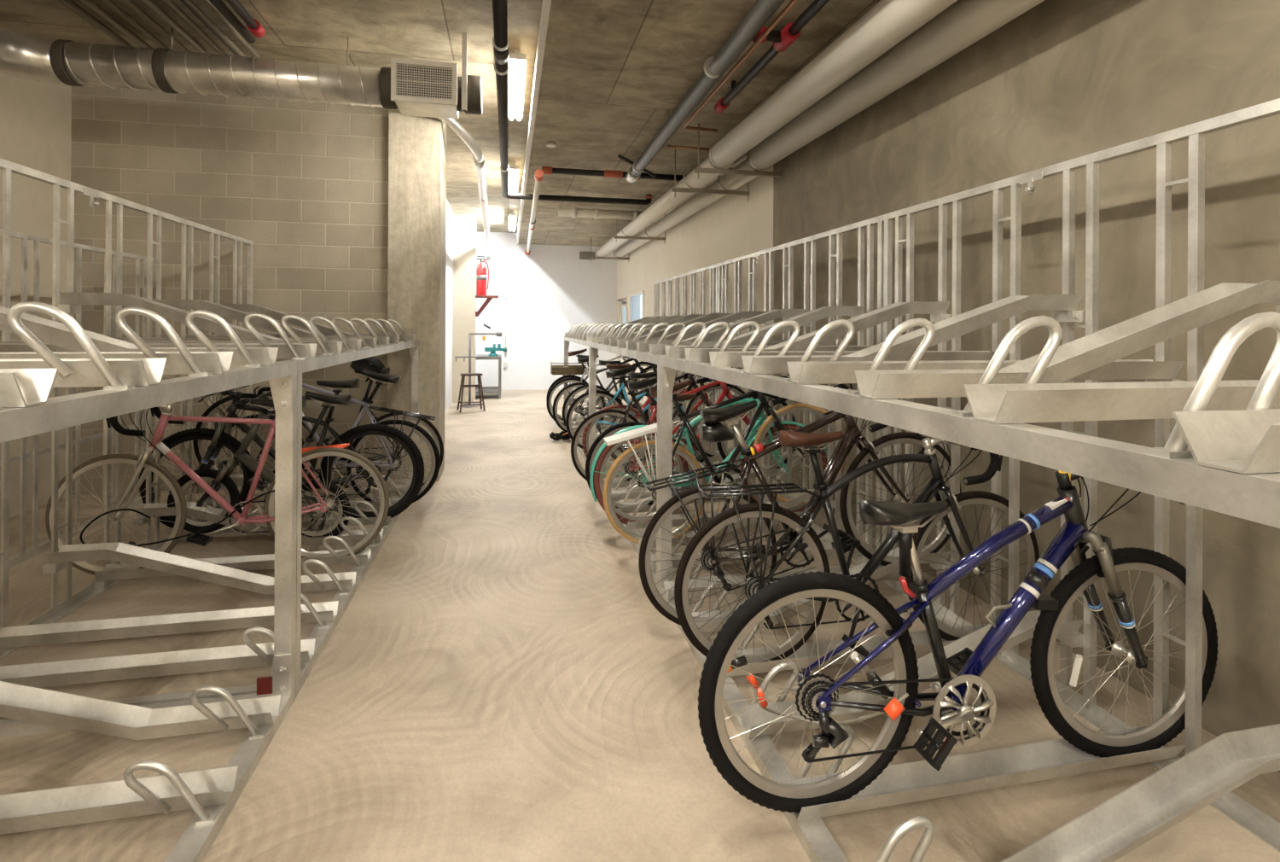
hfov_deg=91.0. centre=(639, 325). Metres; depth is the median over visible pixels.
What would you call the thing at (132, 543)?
lock
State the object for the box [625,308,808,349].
tray
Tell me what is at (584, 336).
tray
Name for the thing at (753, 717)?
tray
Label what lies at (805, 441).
bicycle
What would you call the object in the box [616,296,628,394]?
door
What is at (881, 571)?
tray
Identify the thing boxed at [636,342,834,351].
tray
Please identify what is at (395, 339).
tray
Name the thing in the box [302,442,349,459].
fender
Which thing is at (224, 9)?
pipe
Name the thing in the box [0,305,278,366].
tray
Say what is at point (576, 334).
tray
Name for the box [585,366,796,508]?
bicycle
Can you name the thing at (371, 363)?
helmet
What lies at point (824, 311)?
tray
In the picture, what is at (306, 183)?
wall
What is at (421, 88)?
air vent
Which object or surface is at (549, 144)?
smoke detector
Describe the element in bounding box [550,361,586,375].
wicker basket
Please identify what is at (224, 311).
tray
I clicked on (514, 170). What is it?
tube light
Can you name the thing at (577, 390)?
bicycle
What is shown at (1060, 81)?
wall
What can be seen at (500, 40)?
pipe
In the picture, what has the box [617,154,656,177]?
diagonal brace
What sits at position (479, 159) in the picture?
pipe
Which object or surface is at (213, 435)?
bicycle
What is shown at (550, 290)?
wall
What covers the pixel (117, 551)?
tray
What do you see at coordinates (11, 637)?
tray
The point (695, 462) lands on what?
bicycle
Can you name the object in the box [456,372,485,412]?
wooden stool
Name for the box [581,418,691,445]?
tray
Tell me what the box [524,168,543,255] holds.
pipe
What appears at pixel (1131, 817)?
tray
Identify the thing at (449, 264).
wall
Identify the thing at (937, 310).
tray
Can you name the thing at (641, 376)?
bicycle
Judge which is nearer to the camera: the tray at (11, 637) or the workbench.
the tray at (11, 637)
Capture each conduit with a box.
[59,0,129,46]
[61,0,132,46]
[80,0,153,48]
[102,0,168,48]
[122,0,190,52]
[140,0,200,52]
[141,0,209,53]
[161,0,220,54]
[163,0,226,54]
[180,0,238,56]
[184,0,245,56]
[201,0,259,58]
[498,292,507,366]
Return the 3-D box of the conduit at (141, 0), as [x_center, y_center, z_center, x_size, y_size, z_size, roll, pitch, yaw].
[-2.966,-2.058,3.205,0.034,0.034,3.100,0,0,-12]
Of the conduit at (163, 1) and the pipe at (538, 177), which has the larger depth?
the pipe at (538, 177)
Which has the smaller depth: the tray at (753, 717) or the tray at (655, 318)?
the tray at (753, 717)
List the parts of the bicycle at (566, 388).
frame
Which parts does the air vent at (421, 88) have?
grille frame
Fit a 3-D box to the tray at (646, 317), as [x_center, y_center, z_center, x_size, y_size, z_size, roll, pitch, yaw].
[-0.348,0.014,8.938,1.365,0.295,0.110,0,0,-12]
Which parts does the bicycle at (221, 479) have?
brake lever, stem, frame, chain, seat post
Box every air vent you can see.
[390,57,482,119]
[579,251,595,259]
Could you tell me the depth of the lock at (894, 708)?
1.88 m
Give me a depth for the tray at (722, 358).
2.69 m
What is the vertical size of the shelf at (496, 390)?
0.020 m
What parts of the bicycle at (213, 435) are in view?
brake lever, stem, frame, seat post, chain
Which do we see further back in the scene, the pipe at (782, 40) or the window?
the window
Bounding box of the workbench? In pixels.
[475,354,501,398]
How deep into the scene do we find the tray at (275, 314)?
4.91 m
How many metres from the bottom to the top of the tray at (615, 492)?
0.105 m
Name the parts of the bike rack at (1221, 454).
post, gusset plate, gusset plate, rail, post, rail, rail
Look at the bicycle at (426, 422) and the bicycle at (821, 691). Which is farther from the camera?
the bicycle at (426, 422)
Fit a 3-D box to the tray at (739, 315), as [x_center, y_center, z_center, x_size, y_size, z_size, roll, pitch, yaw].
[0.424,0.019,5.273,1.365,0.295,0.110,0,0,-12]
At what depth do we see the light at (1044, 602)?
1.98 m
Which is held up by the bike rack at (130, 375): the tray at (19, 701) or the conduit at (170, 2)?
the tray at (19, 701)
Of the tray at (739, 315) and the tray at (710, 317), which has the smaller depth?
the tray at (739, 315)
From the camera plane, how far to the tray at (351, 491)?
5.13 m
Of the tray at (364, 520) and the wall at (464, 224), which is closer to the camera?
the tray at (364, 520)
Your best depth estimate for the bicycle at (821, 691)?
1.89 m
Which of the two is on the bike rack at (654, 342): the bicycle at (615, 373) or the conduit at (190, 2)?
the bicycle at (615, 373)
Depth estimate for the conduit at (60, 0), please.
4.24 m
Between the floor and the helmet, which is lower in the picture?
the floor
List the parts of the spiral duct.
hanger rod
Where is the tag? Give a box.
[256,675,272,695]
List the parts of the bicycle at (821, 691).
chain, seat post, frame, crank arm, crank arm, stem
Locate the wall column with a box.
[386,107,446,481]
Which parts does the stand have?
plate, clamp arm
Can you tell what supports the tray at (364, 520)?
on the bike rack at (301, 346)
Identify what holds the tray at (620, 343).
on the bike rack at (654, 342)
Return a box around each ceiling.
[0,0,541,232]
[517,0,958,246]
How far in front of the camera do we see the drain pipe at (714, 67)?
4.08 m
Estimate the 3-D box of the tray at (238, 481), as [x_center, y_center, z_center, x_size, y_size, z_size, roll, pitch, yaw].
[-2.537,1.251,4.715,1.405,0.295,0.110,0,0,-12]
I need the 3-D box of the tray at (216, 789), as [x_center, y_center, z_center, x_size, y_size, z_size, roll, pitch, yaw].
[-1.909,1.395,1.730,1.405,0.105,0.110,0,0,-12]
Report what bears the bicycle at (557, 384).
on the bike rack at (584, 339)
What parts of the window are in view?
pane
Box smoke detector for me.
[546,142,556,147]
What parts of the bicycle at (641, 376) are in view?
frame, stem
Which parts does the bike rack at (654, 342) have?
post, gusset plate, rail, rail, post, post, rail, post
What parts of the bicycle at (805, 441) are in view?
chain, seat post, frame, crank arm, crank arm, stem, brake lever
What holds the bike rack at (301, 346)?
on the floor
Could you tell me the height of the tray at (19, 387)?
0.105 m
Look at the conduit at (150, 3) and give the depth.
4.19 m
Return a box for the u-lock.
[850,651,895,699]
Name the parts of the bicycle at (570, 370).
frame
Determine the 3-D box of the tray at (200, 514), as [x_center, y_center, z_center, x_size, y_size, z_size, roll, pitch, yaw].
[-2.382,1.252,3.981,1.405,0.295,0.110,0,0,-12]
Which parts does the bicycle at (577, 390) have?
frame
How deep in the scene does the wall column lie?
5.84 m
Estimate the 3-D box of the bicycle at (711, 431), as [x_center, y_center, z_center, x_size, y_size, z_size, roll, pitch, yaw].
[0.816,0.851,3.081,1.662,1.131,0.461,0,0,-3]
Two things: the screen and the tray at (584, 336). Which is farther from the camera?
the tray at (584, 336)
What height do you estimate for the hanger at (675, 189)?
0.505 m
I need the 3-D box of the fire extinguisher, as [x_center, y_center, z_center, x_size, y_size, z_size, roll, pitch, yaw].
[-3.022,-0.960,12.010,0.203,0.750,0.193,0,0,30]
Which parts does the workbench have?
leg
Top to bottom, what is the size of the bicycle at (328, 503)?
0.987 m
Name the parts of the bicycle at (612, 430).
seat post, chain, frame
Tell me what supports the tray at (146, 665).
on the bike rack at (301, 346)
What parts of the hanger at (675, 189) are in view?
threaded rod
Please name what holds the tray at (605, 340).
on the bike rack at (654, 342)
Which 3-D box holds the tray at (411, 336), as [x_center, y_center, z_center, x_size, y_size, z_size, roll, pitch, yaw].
[-2.674,0.120,5.399,1.405,0.105,0.110,0,0,-12]
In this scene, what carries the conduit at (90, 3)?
attached to the support
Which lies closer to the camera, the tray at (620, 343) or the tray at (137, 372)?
the tray at (137, 372)
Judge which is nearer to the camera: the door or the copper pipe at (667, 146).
the copper pipe at (667, 146)
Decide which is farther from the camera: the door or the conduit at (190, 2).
the door
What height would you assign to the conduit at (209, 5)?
0.034 m
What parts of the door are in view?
pane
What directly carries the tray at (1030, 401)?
on the bike rack at (1221, 454)
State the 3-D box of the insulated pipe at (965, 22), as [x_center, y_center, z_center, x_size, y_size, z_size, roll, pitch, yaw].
[1.092,-1.551,5.959,0.250,0.240,15.215,0,0,-12]
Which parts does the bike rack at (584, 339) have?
post, gusset plate, rail, rail, post, post, post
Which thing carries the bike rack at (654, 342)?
on the floor
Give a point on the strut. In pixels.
(464, 35)
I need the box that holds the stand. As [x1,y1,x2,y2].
[454,323,501,407]
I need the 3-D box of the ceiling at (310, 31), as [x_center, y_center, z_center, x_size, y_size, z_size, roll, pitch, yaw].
[-2.788,-2.257,4.519,4.020,0.300,19.400,0,0,-12]
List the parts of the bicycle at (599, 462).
chain, frame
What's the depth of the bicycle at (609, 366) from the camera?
7.00 m
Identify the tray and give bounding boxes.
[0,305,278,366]
[0,340,342,354]
[0,343,317,358]
[0,351,233,374]
[0,358,167,387]
[0,368,58,407]
[0,600,338,656]
[0,638,315,687]
[0,680,281,739]
[0,765,238,834]
[42,541,356,594]
[58,291,361,350]
[92,547,371,589]
[115,337,377,348]
[132,501,383,545]
[152,298,389,345]
[165,514,392,539]
[186,335,399,343]
[193,473,401,510]
[218,303,407,342]
[218,485,408,509]
[264,333,415,341]
[566,316,655,337]
[571,404,654,425]
[572,316,667,338]
[575,333,668,338]
[578,314,683,339]
[581,334,696,340]
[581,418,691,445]
[586,314,711,341]
[591,336,693,342]
[596,313,738,343]
[602,337,727,344]
[603,448,743,488]
[603,465,736,477]
[605,439,724,468]
[609,311,768,345]
[610,428,698,459]
[611,482,767,500]
[616,339,786,347]
[617,465,787,512]
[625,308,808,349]
[625,511,802,529]
[635,488,835,547]
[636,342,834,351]
[648,305,865,354]
[650,541,864,570]
[663,566,901,599]
[664,345,872,357]
[684,301,951,361]
[691,545,950,632]
[709,350,994,366]
[726,623,1006,676]
[740,610,1083,738]
[741,293,1084,373]
[785,724,1186,820]
[786,359,1185,383]
[853,279,1279,398]
[962,379,1279,424]
[1000,723,1279,861]
[1171,408,1279,473]
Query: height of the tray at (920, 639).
0.105 m
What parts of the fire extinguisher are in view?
valve handle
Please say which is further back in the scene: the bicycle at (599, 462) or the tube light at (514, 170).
the tube light at (514, 170)
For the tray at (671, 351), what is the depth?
3.34 m
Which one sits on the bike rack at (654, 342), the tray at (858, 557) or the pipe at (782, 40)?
the tray at (858, 557)
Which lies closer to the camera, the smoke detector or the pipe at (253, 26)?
the pipe at (253, 26)
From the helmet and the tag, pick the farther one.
the helmet
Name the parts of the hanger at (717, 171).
threaded rod, threaded rod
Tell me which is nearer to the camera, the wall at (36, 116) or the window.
the wall at (36, 116)
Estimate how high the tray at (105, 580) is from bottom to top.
0.105 m
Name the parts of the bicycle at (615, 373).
seat post, frame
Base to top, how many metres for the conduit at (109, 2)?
0.034 m
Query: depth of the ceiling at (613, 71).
4.82 m
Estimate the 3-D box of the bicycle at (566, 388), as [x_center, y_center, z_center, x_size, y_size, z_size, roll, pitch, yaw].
[-0.273,0.852,8.235,1.655,1.119,0.573,0,0,3]
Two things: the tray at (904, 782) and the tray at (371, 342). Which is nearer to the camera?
the tray at (904, 782)
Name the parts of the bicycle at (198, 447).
crank arm, frame, chain, seat post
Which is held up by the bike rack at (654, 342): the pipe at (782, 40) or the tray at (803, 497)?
the tray at (803, 497)
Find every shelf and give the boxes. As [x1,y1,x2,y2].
[475,295,498,316]
[475,388,498,393]
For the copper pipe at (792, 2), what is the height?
0.028 m
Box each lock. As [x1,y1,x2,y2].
[79,508,150,543]
[128,489,274,546]
[549,430,570,440]
[727,655,908,724]
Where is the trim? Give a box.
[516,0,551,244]
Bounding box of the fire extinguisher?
[476,256,488,295]
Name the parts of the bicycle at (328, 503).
brake lever, stem, crank arm, frame, crank arm, chain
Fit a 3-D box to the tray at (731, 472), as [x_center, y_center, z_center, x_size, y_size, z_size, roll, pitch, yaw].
[0.264,1.408,5.992,1.365,0.105,0.110,0,0,-12]
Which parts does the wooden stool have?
leg, leg, seat, leg, leg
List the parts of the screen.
rail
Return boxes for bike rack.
[0,157,418,719]
[0,301,297,861]
[563,263,718,463]
[588,215,884,590]
[658,98,1279,861]
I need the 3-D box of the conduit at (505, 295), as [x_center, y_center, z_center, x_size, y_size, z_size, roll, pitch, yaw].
[-3.298,0.090,14.097,0.640,1.660,0.050,0,0,-12]
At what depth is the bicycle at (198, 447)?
4.79 m
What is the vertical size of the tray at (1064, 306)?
0.295 m
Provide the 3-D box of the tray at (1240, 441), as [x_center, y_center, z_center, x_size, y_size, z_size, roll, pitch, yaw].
[1.350,0.025,0.880,1.365,0.295,0.110,0,0,-12]
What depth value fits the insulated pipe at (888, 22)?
3.88 m
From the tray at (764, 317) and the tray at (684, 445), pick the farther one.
the tray at (684, 445)
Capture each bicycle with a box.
[45,395,389,575]
[139,378,424,527]
[167,390,352,537]
[192,369,440,503]
[212,366,443,495]
[546,349,657,425]
[546,354,652,420]
[552,349,680,432]
[562,360,698,436]
[565,363,701,448]
[570,365,751,482]
[581,372,747,471]
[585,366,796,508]
[589,385,827,524]
[602,373,845,543]
[638,383,961,625]
[674,430,1039,663]
[698,461,1218,813]
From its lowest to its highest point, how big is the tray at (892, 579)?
0.105 m
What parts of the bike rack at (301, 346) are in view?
rail, post, post, rail, rail, gusset plate, gusset plate, post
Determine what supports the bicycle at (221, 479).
on the bike rack at (301, 346)
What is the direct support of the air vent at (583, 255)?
in the wall at (550, 290)
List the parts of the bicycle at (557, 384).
frame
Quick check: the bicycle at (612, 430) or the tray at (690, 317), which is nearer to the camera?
the bicycle at (612, 430)
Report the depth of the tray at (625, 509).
4.87 m
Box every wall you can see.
[0,72,71,521]
[70,85,389,494]
[444,198,453,413]
[452,212,476,402]
[475,231,616,389]
[616,0,1279,772]
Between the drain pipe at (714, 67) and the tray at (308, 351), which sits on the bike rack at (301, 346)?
the tray at (308, 351)
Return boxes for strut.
[461,32,467,110]
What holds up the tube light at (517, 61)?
attached to the ceiling at (310, 31)
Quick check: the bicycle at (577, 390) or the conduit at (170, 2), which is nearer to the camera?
the conduit at (170, 2)
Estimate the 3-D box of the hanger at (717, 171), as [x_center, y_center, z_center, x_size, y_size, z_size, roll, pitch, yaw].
[0.925,-1.584,5.793,0.860,0.500,0.040,0,0,-12]
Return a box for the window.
[629,290,644,321]
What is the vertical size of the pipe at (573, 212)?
0.155 m
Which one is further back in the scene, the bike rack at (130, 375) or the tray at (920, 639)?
the tray at (920, 639)
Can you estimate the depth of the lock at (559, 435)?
7.90 m
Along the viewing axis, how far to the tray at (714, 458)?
5.62 m
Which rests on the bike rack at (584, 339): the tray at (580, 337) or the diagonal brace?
the tray at (580, 337)
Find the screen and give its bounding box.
[0,228,153,572]
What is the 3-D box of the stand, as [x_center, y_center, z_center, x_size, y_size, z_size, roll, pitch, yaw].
[-2.923,0.699,11.393,0.826,1.486,0.400,0,0,-12]
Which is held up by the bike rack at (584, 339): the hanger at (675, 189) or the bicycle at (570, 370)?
the bicycle at (570, 370)
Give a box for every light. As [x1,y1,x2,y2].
[508,48,526,120]
[508,161,519,192]
[508,210,516,230]
[1031,593,1058,610]
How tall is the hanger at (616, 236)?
0.505 m
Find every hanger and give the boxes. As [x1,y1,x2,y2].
[589,237,629,261]
[614,213,665,244]
[671,148,749,201]
[694,123,782,183]
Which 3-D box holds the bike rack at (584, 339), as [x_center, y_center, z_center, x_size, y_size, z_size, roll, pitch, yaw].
[-0.139,0.394,8.006,1.395,2.130,2.995,0,0,-12]
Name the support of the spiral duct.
hanging from the ceiling at (310, 31)
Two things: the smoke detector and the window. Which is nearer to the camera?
the smoke detector
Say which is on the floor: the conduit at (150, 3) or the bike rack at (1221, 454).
the bike rack at (1221, 454)
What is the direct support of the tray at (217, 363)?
on the bike rack at (130, 375)
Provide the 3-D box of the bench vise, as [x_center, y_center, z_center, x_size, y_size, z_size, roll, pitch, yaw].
[-2.904,0.482,12.674,0.430,0.240,0.208,0,0,-12]
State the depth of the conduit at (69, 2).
4.16 m
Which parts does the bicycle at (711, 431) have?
seat post, chain, frame, crank arm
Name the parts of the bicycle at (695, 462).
seat post, chain, crank arm, frame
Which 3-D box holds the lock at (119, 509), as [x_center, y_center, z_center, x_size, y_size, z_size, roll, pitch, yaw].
[-2.816,1.116,3.379,0.310,0.260,0.037,0,0,-22]
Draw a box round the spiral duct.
[0,26,397,109]
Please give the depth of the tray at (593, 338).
6.20 m
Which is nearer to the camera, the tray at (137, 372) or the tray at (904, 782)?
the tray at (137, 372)
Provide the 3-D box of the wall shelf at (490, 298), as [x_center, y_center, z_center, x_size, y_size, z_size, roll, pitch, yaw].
[-2.938,-0.381,12.063,0.420,0.405,0.220,0,0,-12]
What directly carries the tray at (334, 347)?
on the bike rack at (301, 346)
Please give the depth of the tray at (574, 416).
8.88 m
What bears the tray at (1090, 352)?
on the bike rack at (1221, 454)
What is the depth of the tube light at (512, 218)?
11.84 m
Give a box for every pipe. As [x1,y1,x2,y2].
[209,0,255,43]
[226,0,265,37]
[437,117,491,259]
[492,0,652,205]
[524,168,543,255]
[541,166,686,180]
[558,207,642,220]
[596,0,957,256]
[613,0,1044,257]
[625,0,785,182]
[666,145,709,151]
[683,0,797,132]
[714,0,829,113]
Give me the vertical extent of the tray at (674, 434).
0.295 m
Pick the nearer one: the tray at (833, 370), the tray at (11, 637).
the tray at (833, 370)
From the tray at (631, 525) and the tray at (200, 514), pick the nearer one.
the tray at (200, 514)
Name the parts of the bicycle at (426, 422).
frame, chain, seat post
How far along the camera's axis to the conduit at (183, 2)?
4.29 m
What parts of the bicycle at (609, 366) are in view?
frame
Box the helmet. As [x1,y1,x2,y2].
[349,356,384,382]
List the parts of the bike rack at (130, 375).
rail, rail, gusset plate, gusset plate, post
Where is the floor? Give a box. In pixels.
[0,388,1279,861]
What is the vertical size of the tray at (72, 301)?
0.295 m
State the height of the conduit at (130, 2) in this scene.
0.034 m
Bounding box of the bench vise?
[484,343,506,355]

